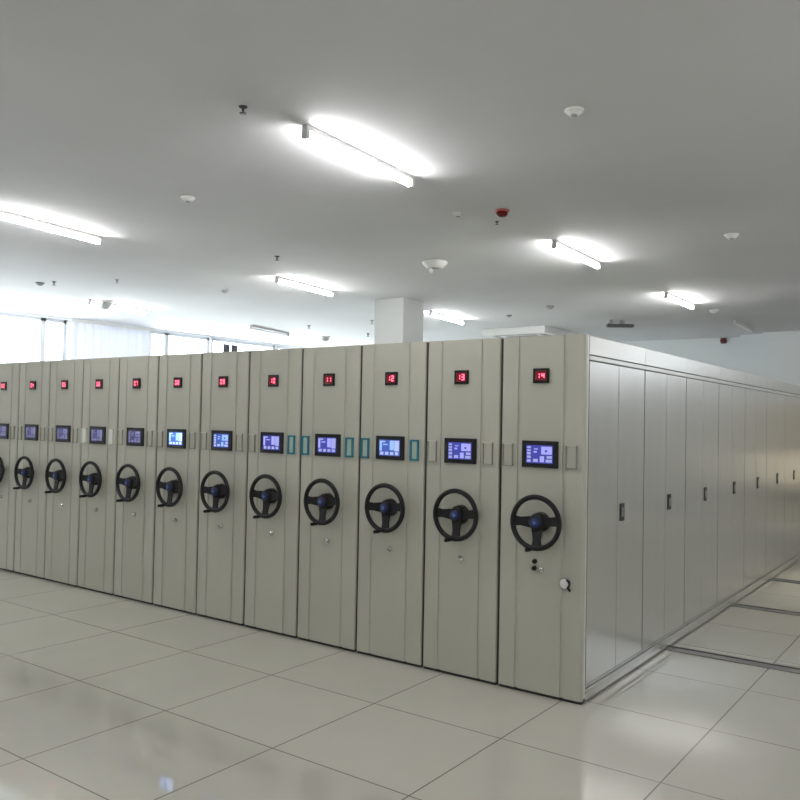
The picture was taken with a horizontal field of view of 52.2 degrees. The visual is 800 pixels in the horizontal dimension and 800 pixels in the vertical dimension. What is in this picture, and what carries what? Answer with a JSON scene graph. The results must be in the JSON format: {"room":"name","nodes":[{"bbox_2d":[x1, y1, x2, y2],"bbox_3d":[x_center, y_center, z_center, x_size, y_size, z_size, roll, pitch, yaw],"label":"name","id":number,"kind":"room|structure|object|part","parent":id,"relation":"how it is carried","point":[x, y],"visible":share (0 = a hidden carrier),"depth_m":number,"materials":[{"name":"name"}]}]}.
{"room":"archive storage room","nodes":[
{"label":"archive storage room","id":0,"kind":"room"},
{"bbox_2d":[0,310,307,359],"bbox_3d":[-7.602,0.191,11.736,0.300,3.400,21.500,0,-2,36],"label":"wall","id":1,"kind":"structure","parent":0,"point":[69,323],"depth_m":14.22,"materials":[{"name":"white paint"}]},
{"bbox_2d":[0,312,66,360],"bbox_3d":[-6.645,-0.190,12.935,0.080,2.460,2.840,0,-2,36],"label":"window","id":2,"kind":"structure","parent":1,"relation":"in","point":[42,321],"depth_m":13.75,"materials":[{"name":"grey metal"}]},
{"bbox_2d":[150,331,208,355],"bbox_3d":[-4.378,-0.068,16.057,0.080,2.460,1.460,0,-2,36],"label":"window","id":3,"kind":"structure","parent":1,"relation":"in","point":[165,336],"depth_m":15.83,"materials":[{"name":"grey metal"}]},
{"bbox_2d":[222,343,229,351],"bbox_3d":[-3.648,-0.008,16.884,0.129,2.310,0.200,0,-2,36],"label":"curtain","id":4,"kind":"object","parent":1,"relation":"hanging from","point":[226,347],"visible":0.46,"depth_m":16.87,"materials":[{"name":"grey fabric"}]},
{"bbox_2d":[230,344,237,350],"bbox_3d":[-3.519,-0.001,17.062,0.129,2.310,0.200,0,-2,36],"label":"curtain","id":5,"kind":"object","parent":1,"relation":"hanging from","point":[233,347],"visible":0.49,"depth_m":17.05,"materials":[{"name":"grey fabric"}]},
{"bbox_2d":[212,338,274,352],"bbox_3d":[-3.380,-0.014,17.432,0.080,2.460,1.820,0,-2,36],"label":"window","id":6,"kind":"structure","parent":1,"relation":"in","point":[214,339],"depth_m":17.44,"materials":[{"name":"grey"}]},
{"bbox_2d":[278,346,290,348],"bbox_3d":[-2.091,0.056,19.207,0.080,2.460,2.450,0,-2,36],"label":"window","id":7,"kind":"structure","parent":1,"relation":"in","point":[279,347],"depth_m":18.40,"materials":[{"name":"grey glass"}]},
{"bbox_2d":[374,297,423,343],"bbox_3d":[-0.039,0.322,11.284,0.490,3.400,0.480,0,-2,36],"label":"column","id":8,"kind":"structure","parent":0,"point":[397,320],"depth_m":11.14,"materials":[{"name":"grey paint"}]},
{"bbox_2d":[0,0,799,347],"bbox_3d":[0.139,-1.606,6.185,19.350,0.200,22.100,0,-2,36],"label":"ceiling","id":9,"kind":"structure","parent":0,"point":[686,136],"depth_m":5.23,"materials":[{"name":"white paint"}]},
{"bbox_2d":[0,209,102,244],"bbox_3d":[-3.054,-1.503,7.097,0.045,0.077,1.162,0,-2,28],"label":"tube light","id":10,"kind":"object","parent":9,"relation":"attached to","point":[99,241],"visible":1,"depth_m":7.09,"materials":[{"name":"white metal"}]},
{"bbox_2d":[88,299,98,305],"bbox_3d":[-4.438,-1.406,11.775,0.044,0.080,0.196,0,-2,24],"label":"tube light","id":11,"kind":"object","parent":9,"relation":"attached to","point":[90,301],"depth_m":11.76,"materials":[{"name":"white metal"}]},
{"bbox_2d":[97,300,112,308],"bbox_3d":[-4.308,-1.383,11.915,0.230,0.119,0.230,0,-2,36],"label":"dome","id":12,"kind":"object","parent":9,"relation":"attached to","point":[103,304],"visible":1,"depth_m":11.84,"materials":[{"name":"white plastic"}]},
{"bbox_2d":[70,319,152,359],"bbox_3d":[-5.198,-0.105,14.706,0.060,2.535,1.670,0,-2,36],"label":"window blind","id":13,"kind":"object","parent":9,"relation":"hanging from","point":[90,339],"visible":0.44,"depth_m":14.62,"materials":[{"name":"white fabric"}]},
{"bbox_3d":[-5.174,-1.352,14.738,0.060,0.040,1.670,0,-2,36],"label":"head rail","id":14,"kind":"part","parent":13,"relation":"part of","materials":[{"name":"white plastic"}]},
{"bbox_2d":[110,303,147,314],"bbox_3d":[-4.142,-1.385,12.451,0.044,0.077,0.800,0,-2,24],"label":"tube light","id":15,"kind":"object","parent":9,"relation":"attached to","point":[118,306],"depth_m":12.45,"materials":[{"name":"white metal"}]},
{"bbox_2d":[181,195,194,202],"bbox_3d":[-1.607,-1.519,6.189,0.104,0.038,0.104,0,-2,36],"label":"smoke detector","id":16,"kind":"object","parent":9,"relation":"attached to","point":[186,198],"visible":1,"depth_m":6.16,"materials":[{"name":"white plastic"}]},
{"bbox_2d":[239,105,247,114],"bbox_3d":[-0.840,-1.550,4.367,0.048,0.039,0.048,0,-2,36],"label":"sprinkler","id":17,"kind":"object","parent":9,"relation":"attached to","point":[243,107],"visible":1,"depth_m":4.36,"materials":[{"name":"black metal"}]},
{"bbox_2d":[250,325,288,336],"bbox_3d":[-2.415,-1.284,15.186,0.044,0.077,1.267,0,-2,24],"label":"tube light","id":18,"kind":"object","parent":9,"relation":"attached to","point":[251,326],"visible":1,"depth_m":15.15,"materials":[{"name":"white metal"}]},
{"bbox_2d":[275,276,333,296],"bbox_3d":[-1.157,-1.392,10.042,0.044,0.077,1.178,0,-2,29],"label":"tube light","id":19,"kind":"object","parent":9,"relation":"attached to","point":[278,279],"visible":1,"depth_m":9.98,"materials":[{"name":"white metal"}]},
{"bbox_2d":[320,336,329,341],"bbox_3d":[-1.507,-1.221,16.395,0.200,0.107,0.200,0,-2,36],"label":"dome","id":20,"kind":"object","parent":9,"relation":"attached to","point":[323,338],"visible":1,"depth_m":16.33,"materials":[{"name":"white plastic"}]},
{"bbox_2d":[301,124,413,187],"bbox_3d":[-0.231,-1.502,5.084,0.045,0.077,1.131,0,-2,33],"label":"tube light","id":21,"kind":"object","parent":9,"relation":"attached to","point":[309,132],"visible":1,"depth_m":4.99,"materials":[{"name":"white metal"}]},
{"bbox_2d":[301,128,309,139],"bbox_3d":[-0.533,-1.508,4.622,0.044,0.056,0.028,0,-2,33],"label":"socket","id":22,"kind":"object","parent":21,"relation":"attached to","point":[305,134],"depth_m":4.61,"materials":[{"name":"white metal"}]},
{"bbox_2d":[407,178,413,187],"bbox_3d":[0.071,-1.474,5.545,0.044,0.056,0.028,0,-2,33],"label":"socket","id":23,"kind":"object","parent":21,"relation":"attached to","point":[411,180],"depth_m":5.53,"materials":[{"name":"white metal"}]},
{"bbox_2d":[422,259,447,272],"bbox_3d":[0.362,-1.377,8.479,0.270,0.129,0.270,0,-2,36],"label":"smoke detector","id":24,"kind":"object","parent":9,"relation":"attached to","point":[431,264],"visible":1,"depth_m":8.39,"materials":[{"name":"white plastic"}]},
{"bbox_2d":[429,311,463,324],"bbox_3d":[0.743,-1.286,12.795,0.044,0.077,1.211,0,-2,28],"label":"tube light","id":25,"kind":"object","parent":9,"relation":"attached to","point":[431,313],"visible":1,"depth_m":12.72,"materials":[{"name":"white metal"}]},
{"bbox_2d":[452,211,463,216],"bbox_3d":[0.462,-1.474,6.502,0.090,0.032,0.090,0,-2,36],"label":"smoke detector","id":26,"kind":"object","parent":9,"relation":"attached to","point":[457,213],"visible":1,"depth_m":6.47,"materials":[{"name":"white plastic"}]},
{"bbox_2d":[495,208,508,217],"bbox_3d":[0.799,-1.459,6.398,0.116,0.055,0.116,0,-2,36],"label":"beacon","id":27,"kind":"object","parent":9,"relation":"attached to","point":[502,212],"visible":1,"depth_m":6.36,"materials":[{"name":"red plastic"}]},
{"bbox_2d":[482,326,573,338],"bbox_3d":[2.308,-1.181,14.695,1.240,0.129,1.200,0,-2,36],"label":"air conditioner","id":28,"kind":"object","parent":9,"relation":"attached to","point":[503,333],"depth_m":14.24,"materials":[{"name":"white plastic"}]},
{"bbox_2d":[507,335,537,337],"bbox_3d":[2.307,-1.123,14.694,0.600,0.012,0.596,0,-2,36],"label":"ceiling vent","id":29,"kind":"object","parent":28,"relation":"in","point":[519,335],"depth_m":14.46,"materials":[{"name":"plastic"}]},
{"bbox_2d":[564,106,583,116],"bbox_3d":[0.922,-1.520,4.322,0.100,0.036,0.100,0,-2,36],"label":"smoke detector","id":30,"kind":"object","parent":9,"relation":"attached to","point":[572,111],"visible":1,"depth_m":4.29,"materials":[{"name":"white plastic"}]},
{"bbox_2d":[552,240,600,268],"bbox_3d":[1.712,-1.393,7.867,0.045,0.077,1.161,0,-2,34],"label":"tube light","id":31,"kind":"object","parent":9,"relation":"attached to","point":[556,244],"visible":1,"depth_m":7.79,"materials":[{"name":"white metal"}]},
{"bbox_2d":[552,242,556,248],"bbox_3d":[1.399,-1.401,7.394,0.044,0.056,0.028,0,-2,34],"label":"socket","id":32,"kind":"object","parent":31,"relation":"attached to","point":[554,244],"depth_m":7.38,"materials":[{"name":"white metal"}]},
{"bbox_2d":[606,320,633,327],"bbox_3d":[3.493,-1.211,12.963,0.420,0.114,0.122,1,-1,2],"label":"emergency light","id":33,"kind":"object","parent":9,"relation":"attached to","point":[610,324],"visible":1,"depth_m":12.91,"materials":[{"name":"grey plastic"}]},
{"bbox_2d":[664,292,693,308],"bbox_3d":[3.643,-1.287,10.621,0.045,0.077,1.150,0,-2,36],"label":"tube light","id":34,"kind":"object","parent":9,"relation":"attached to","point":[667,295],"visible":1,"depth_m":10.54,"materials":[{"name":"white metal"}]},
{"bbox_2d":[709,309,718,312],"bbox_3d":[4.476,-1.260,11.636,0.130,0.047,0.130,0,-2,36],"label":"ceiling sensor","id":35,"kind":"object","parent":9,"relation":"attached to","point":[712,310],"visible":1,"depth_m":11.59,"materials":[{"name":"white plastic"}]},
{"bbox_2d":[724,233,738,239],"bbox_3d":[2.865,-1.410,7.055,0.116,0.042,0.116,0,-2,36],"label":"smoke detector","id":36,"kind":"object","parent":9,"relation":"attached to","point":[730,236],"visible":1,"depth_m":7.02,"materials":[{"name":"white plastic"}]},
{"bbox_2d":[733,320,752,331],"bbox_3d":[5.530,-1.186,13.142,0.045,0.077,1.210,0,-2,35],"label":"tube light","id":37,"kind":"object","parent":9,"relation":"attached to","point":[735,322],"visible":1,"depth_m":13.04,"materials":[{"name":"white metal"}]},
{"bbox_2d":[0,560,799,799],"bbox_3d":[0.071,1.992,6.093,19.350,0.200,22.100,0,-2,36],"label":"floor","id":38,"kind":"structure","parent":0,"point":[103,696],"depth_m":4.79,"materials":[{"name":"tile"}]},
{"bbox_2d":[0,362,19,571],"bbox_3d":[-3.414,0.789,10.539,0.598,2.299,3.879,0,-2,36],"label":"shelving unit","id":39,"kind":"object","parent":38,"relation":"on","point":[9,372],"visible":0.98,"depth_m":9.03,"materials":[{"name":"beige metal"}]},
{"bbox_2d":[13,361,50,578],"bbox_3d":[-2.929,0.789,10.186,0.598,2.299,3.879,0,-2,36],"label":"shelving unit","id":40,"kind":"object","parent":38,"relation":"on","point":[31,464],"visible":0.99,"depth_m":8.73,"materials":[{"name":"beige metal"}]},
{"bbox_3d":[-4.001,0.830,8.705,0.324,0.212,0.036,1,-1,36],"label":"spoke plate","id":41,"kind":"part","parent":40,"relation":"part of","materials":[{"name":"black plastic"}]},
{"bbox_2d":[44,359,83,586],"bbox_3d":[-2.443,0.789,9.834,0.598,2.299,3.879,0,-2,36],"label":"shelving unit","id":42,"kind":"object","parent":38,"relation":"on","point":[63,468],"visible":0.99,"depth_m":8.38,"materials":[{"name":"beige metal"}]},
{"bbox_3d":[-3.515,0.830,8.352,0.324,0.212,0.036,0,-2,36],"label":"spoke plate","id":43,"kind":"part","parent":42,"relation":"part of","materials":[{"name":"black plastic"}]},
{"bbox_2d":[77,357,119,594],"bbox_3d":[-1.957,0.790,9.481,0.598,2.299,3.879,0,-2,36],"label":"shelving unit","id":44,"kind":"object","parent":38,"relation":"on","point":[98,472],"visible":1,"depth_m":8.02,"materials":[{"name":"beige metal"}]},
{"bbox_3d":[-3.025,0.830,7.997,0.324,0.212,0.036,-1,-3,36],"label":"spoke plate","id":45,"kind":"part","parent":44,"relation":"part of","materials":[{"name":"black plastic"}]},
{"bbox_2d":[113,355,159,604],"bbox_3d":[-1.472,0.790,9.129,0.598,2.299,3.879,0,-2,36],"label":"shelving unit","id":46,"kind":"object","parent":38,"relation":"on","point":[135,482],"visible":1,"depth_m":7.67,"materials":[{"name":"beige metal"}]},
{"bbox_3d":[-2.541,0.830,7.645,0.324,0.212,0.036,1,-1,36],"label":"spoke plate","id":47,"kind":"part","parent":46,"relation":"part of","materials":[{"name":"black plastic"}]},
{"bbox_2d":[153,353,202,614],"bbox_3d":[-0.986,0.790,8.776,0.598,2.299,3.879,0,-2,36],"label":"shelving unit","id":48,"kind":"object","parent":38,"relation":"on","point":[180,375],"visible":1,"depth_m":7.32,"materials":[{"name":"beige metal"}]},
{"bbox_3d":[-2.053,0.830,7.291,0.324,0.212,0.036,0,-2,36],"label":"spoke plate","id":49,"kind":"part","parent":48,"relation":"part of","materials":[{"name":"black plastic"}]},
{"bbox_2d":[196,351,249,625],"bbox_3d":[1.079,0.876,10.599,0.598,2.299,9.259,0,-2,36],"label":"shelving unit","id":50,"kind":"object","parent":38,"relation":"on","point":[225,375],"visible":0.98,"depth_m":6.97,"materials":[{"name":"beige metal"}]},
{"bbox_3d":[-1.566,0.830,6.937,0.324,0.212,0.036,-2,-3,36],"label":"spoke plate","id":51,"kind":"part","parent":50,"relation":"part of","materials":[{"name":"black plastic"}]},
{"bbox_2d":[243,348,303,637],"bbox_3d":[1.565,0.876,10.246,0.598,2.299,9.259,0,-2,36],"label":"shelving unit","id":52,"kind":"object","parent":38,"relation":"on","point":[275,375],"visible":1,"depth_m":6.62,"materials":[{"name":"beige metal"}]},
{"bbox_3d":[-1.080,0.831,6.584,0.324,0.212,0.036,2,0,36],"label":"spoke plate","id":53,"kind":"part","parent":52,"relation":"part of","materials":[{"name":"black plastic"}]},
{"bbox_2d":[296,345,362,651],"bbox_3d":[2.050,0.876,9.894,0.598,2.299,9.259,0,-2,36],"label":"shelving unit","id":54,"kind":"object","parent":38,"relation":"on","point":[331,376],"visible":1,"depth_m":6.27,"materials":[{"name":"beige metal"}]},
{"bbox_3d":[-0.591,0.831,6.229,0.324,0.212,0.036,-4,-4,36],"label":"spoke plate","id":55,"kind":"part","parent":54,"relation":"part of","materials":[{"name":"black plastic"}]},
{"bbox_2d":[355,342,428,666],"bbox_3d":[2.536,0.876,9.541,0.598,2.299,9.259,0,-2,36],"label":"shelving unit","id":56,"kind":"object","parent":38,"relation":"on","point":[392,442],"visible":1,"depth_m":5.92,"materials":[{"name":"beige metal"}]},
{"bbox_3d":[-0.104,0.831,5.875,0.324,0.212,0.036,-4,-4,36],"label":"spoke plate","id":57,"kind":"part","parent":56,"relation":"part of","materials":[{"name":"black plastic"}]},
{"bbox_2d":[422,338,502,684],"bbox_3d":[3.022,0.876,9.189,0.598,2.299,9.259,0,-2,36],"label":"shelving unit","id":58,"kind":"object","parent":38,"relation":"on","point":[460,612],"visible":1,"depth_m":5.57,"materials":[{"name":"beige metal"}]},
{"bbox_3d":[0.381,0.831,5.523,0.324,0.212,0.036,-2,-3,36],"label":"spoke plate","id":59,"kind":"part","parent":58,"relation":"part of","materials":[{"name":"black plastic"}]},
{"bbox_2d":[496,334,799,704],"bbox_3d":[3.521,0.876,8.827,0.632,2.299,9.261,0,-2,36],"label":"shelving unit","id":60,"kind":"object","parent":38,"relation":"on","point":[644,493],"visible":1,"depth_m":5.58,"materials":[{"name":"beige metal"}]},
{"bbox_3d":[0.866,0.831,5.171,0.324,0.212,0.036,-4,-4,36],"label":"spoke plate","id":61,"kind":"part","parent":60,"relation":"part of","materials":[{"name":"black plastic"}]},
{"bbox_3d":[0.911,0.726,5.246,0.582,2.280,0.035,0,-2,36],"label":"panel","id":62,"kind":"part","parent":60,"relation":"part of","materials":[{"name":"beige metal"}]},
{"bbox_2d":[559,577,570,591],"bbox_3d":[1.029,1.152,5.102,0.093,0.087,0.032,0,-2,36],"label":"lock","id":63,"kind":"object","parent":60,"relation":"attached to","point":[564,582],"depth_m":5.10,"materials":[{"name":"silver metal"}]},
{"bbox_3d":[1.320,0.773,5.322,0.010,2.028,0.494,0,-2,36],"label":"door","id":64,"kind":"part","parent":60,"relation":"part of","materials":[{"name":"grey metal"}]},
{"bbox_3d":[1.522,0.766,5.586,0.011,0.120,0.072,0,-2,36],"label":"handle","id":65,"kind":"part","parent":60,"relation":"part of","materials":[{"name":"black plastic"}]},
{"bbox_3d":[1.617,0.790,5.731,0.010,2.028,0.500,0,-2,36],"label":"door","id":66,"kind":"part","parent":60,"relation":"part of","materials":[{"name":"grey metal"}]},
{"bbox_3d":[1.915,0.806,6.142,0.010,2.028,0.482,0,-2,36],"label":"door","id":67,"kind":"part","parent":60,"relation":"part of","materials":[{"name":"grey metal"}]},
{"bbox_3d":[2.113,0.798,6.401,0.011,0.120,0.072,0,-2,36],"label":"handle","id":68,"kind":"part","parent":60,"relation":"part of","materials":[{"name":"black plastic"}]},
{"bbox_3d":[2.205,0.821,6.541,0.010,2.028,0.488,0,-2,36],"label":"door","id":69,"kind":"part","parent":60,"relation":"part of","materials":[{"name":"grey metal"}]},
{"bbox_3d":[2.499,0.837,6.947,0.010,2.028,0.482,0,-2,36],"label":"door","id":70,"kind":"part","parent":60,"relation":"part of","materials":[{"name":"grey metal"}]},
{"bbox_3d":[3.576,0.867,8.919,0.566,2.266,9.045,0,-2,36],"label":"shelf","id":71,"kind":"part","parent":60,"relation":"part of","materials":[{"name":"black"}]},
{"bbox_3d":[3.837,-0.125,8.787,0.012,0.028,9.010,0,-2,36],"label":"door rail","id":72,"kind":"part","parent":60,"relation":"part of","materials":[{"name":"grey metal"}]},
{"bbox_3d":[2.697,0.830,7.206,0.011,0.120,0.072,0,-2,36],"label":"handle","id":73,"kind":"part","parent":60,"relation":"part of","materials":[{"name":"black plastic"}]},
{"bbox_3d":[2.789,0.853,7.346,0.010,2.028,0.488,0,-2,36],"label":"door","id":74,"kind":"part","parent":60,"relation":"part of","materials":[{"name":"grey metal"}]},
{"bbox_3d":[3.084,0.869,7.752,0.010,2.028,0.482,0,-2,36],"label":"door","id":75,"kind":"part","parent":60,"relation":"part of","materials":[{"name":"grey metal"}]},
{"bbox_3d":[3.282,0.861,8.011,0.011,0.120,0.072,0,-2,36],"label":"handle","id":76,"kind":"part","parent":60,"relation":"part of","materials":[{"name":"black plastic"}]},
{"bbox_3d":[3.374,0.885,8.151,0.010,2.028,0.488,0,-2,36],"label":"door","id":77,"kind":"part","parent":60,"relation":"part of","materials":[{"name":"grey metal"}]},
{"bbox_3d":[3.668,0.901,8.557,0.010,2.028,0.482,0,-2,36],"label":"door","id":78,"kind":"part","parent":60,"relation":"part of","materials":[{"name":"grey metal"}]},
{"bbox_3d":[3.958,0.916,8.956,0.010,2.028,0.488,0,-2,36],"label":"door","id":79,"kind":"part","parent":60,"relation":"part of","materials":[{"name":"grey metal"}]},
{"bbox_3d":[4.253,0.932,9.362,0.010,2.028,0.482,0,-2,36],"label":"door","id":80,"kind":"part","parent":60,"relation":"part of","materials":[{"name":"grey metal"}]},
{"bbox_3d":[4.543,0.948,9.761,0.010,2.028,0.488,0,-2,36],"label":"door","id":81,"kind":"part","parent":60,"relation":"part of","materials":[{"name":"grey metal"}]},
{"bbox_3d":[4.837,0.964,10.167,0.010,2.028,0.482,0,-2,36],"label":"door","id":82,"kind":"part","parent":60,"relation":"part of","materials":[{"name":"grey metal"}]},
{"bbox_3d":[5.127,0.980,10.566,0.010,2.028,0.488,0,-2,36],"label":"door","id":83,"kind":"part","parent":60,"relation":"part of","materials":[{"name":"grey metal"}]},
{"bbox_2d":[663,645,799,673],"bbox_3d":[5.031,1.935,4.244,8.450,0.006,0.140,0,-2,36],"label":"rail","id":84,"kind":"object","parent":38,"relation":"on","point":[773,666],"visible":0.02,"depth_m":6.08,"materials":[{"name":"silver metal"}]},
{"bbox_2d":[730,603,799,615],"bbox_3d":[6.185,1.998,5.833,8.450,0.006,0.140,0,-2,36],"label":"rail","id":85,"kind":"object","parent":38,"relation":"on","point":[733,604],"visible":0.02,"depth_m":7.77,"materials":[{"name":"silver metal"}]},
{"bbox_2d":[769,578,799,583],"bbox_3d":[7.195,2.053,7.224,8.450,0.006,0.140,0,-2,36],"label":"rail","id":86,"kind":"object","parent":38,"relation":"on","point":[773,579],"visible":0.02,"depth_m":9.26,"materials":[{"name":"silver metal"}]},
{"bbox_2d":[620,337,739,370],"bbox_3d":[6.506,0.540,14.955,19.350,3.400,0.300,0,-2,36],"label":"wall","id":87,"kind":"structure","parent":0,"point":[711,351],"depth_m":15.40,"materials":[{"name":"white paint"}]},
{"bbox_2d":[720,338,726,343],"bbox_3d":[5.999,-1.101,15.150,0.110,0.110,0.083,0,-2,36],"label":"bell","id":88,"kind":"object","parent":87,"relation":"attached to","point":[722,340],"visible":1,"depth_m":15.12,"materials":[{"name":"red plastic"}]},
{"bbox_2d":[740,334,762,376],"bbox_3d":[6.371,0.530,14.683,0.430,3.400,0.300,0,-2,36],"label":"wall","id":89,"kind":"structure","parent":87,"relation":"attached to","point":[751,345],"depth_m":14.61,"materials":[{"name":"white paint"}]},
{"bbox_2d":[762,331,799,385],"bbox_3d":[6.920,0.526,14.130,1.110,3.400,0.550,0,-2,36],"label":"wall","id":90,"kind":"structure","parent":87,"relation":"attached to","point":[780,350],"depth_m":14.08,"materials":[{"name":"white paint"}]}
]}

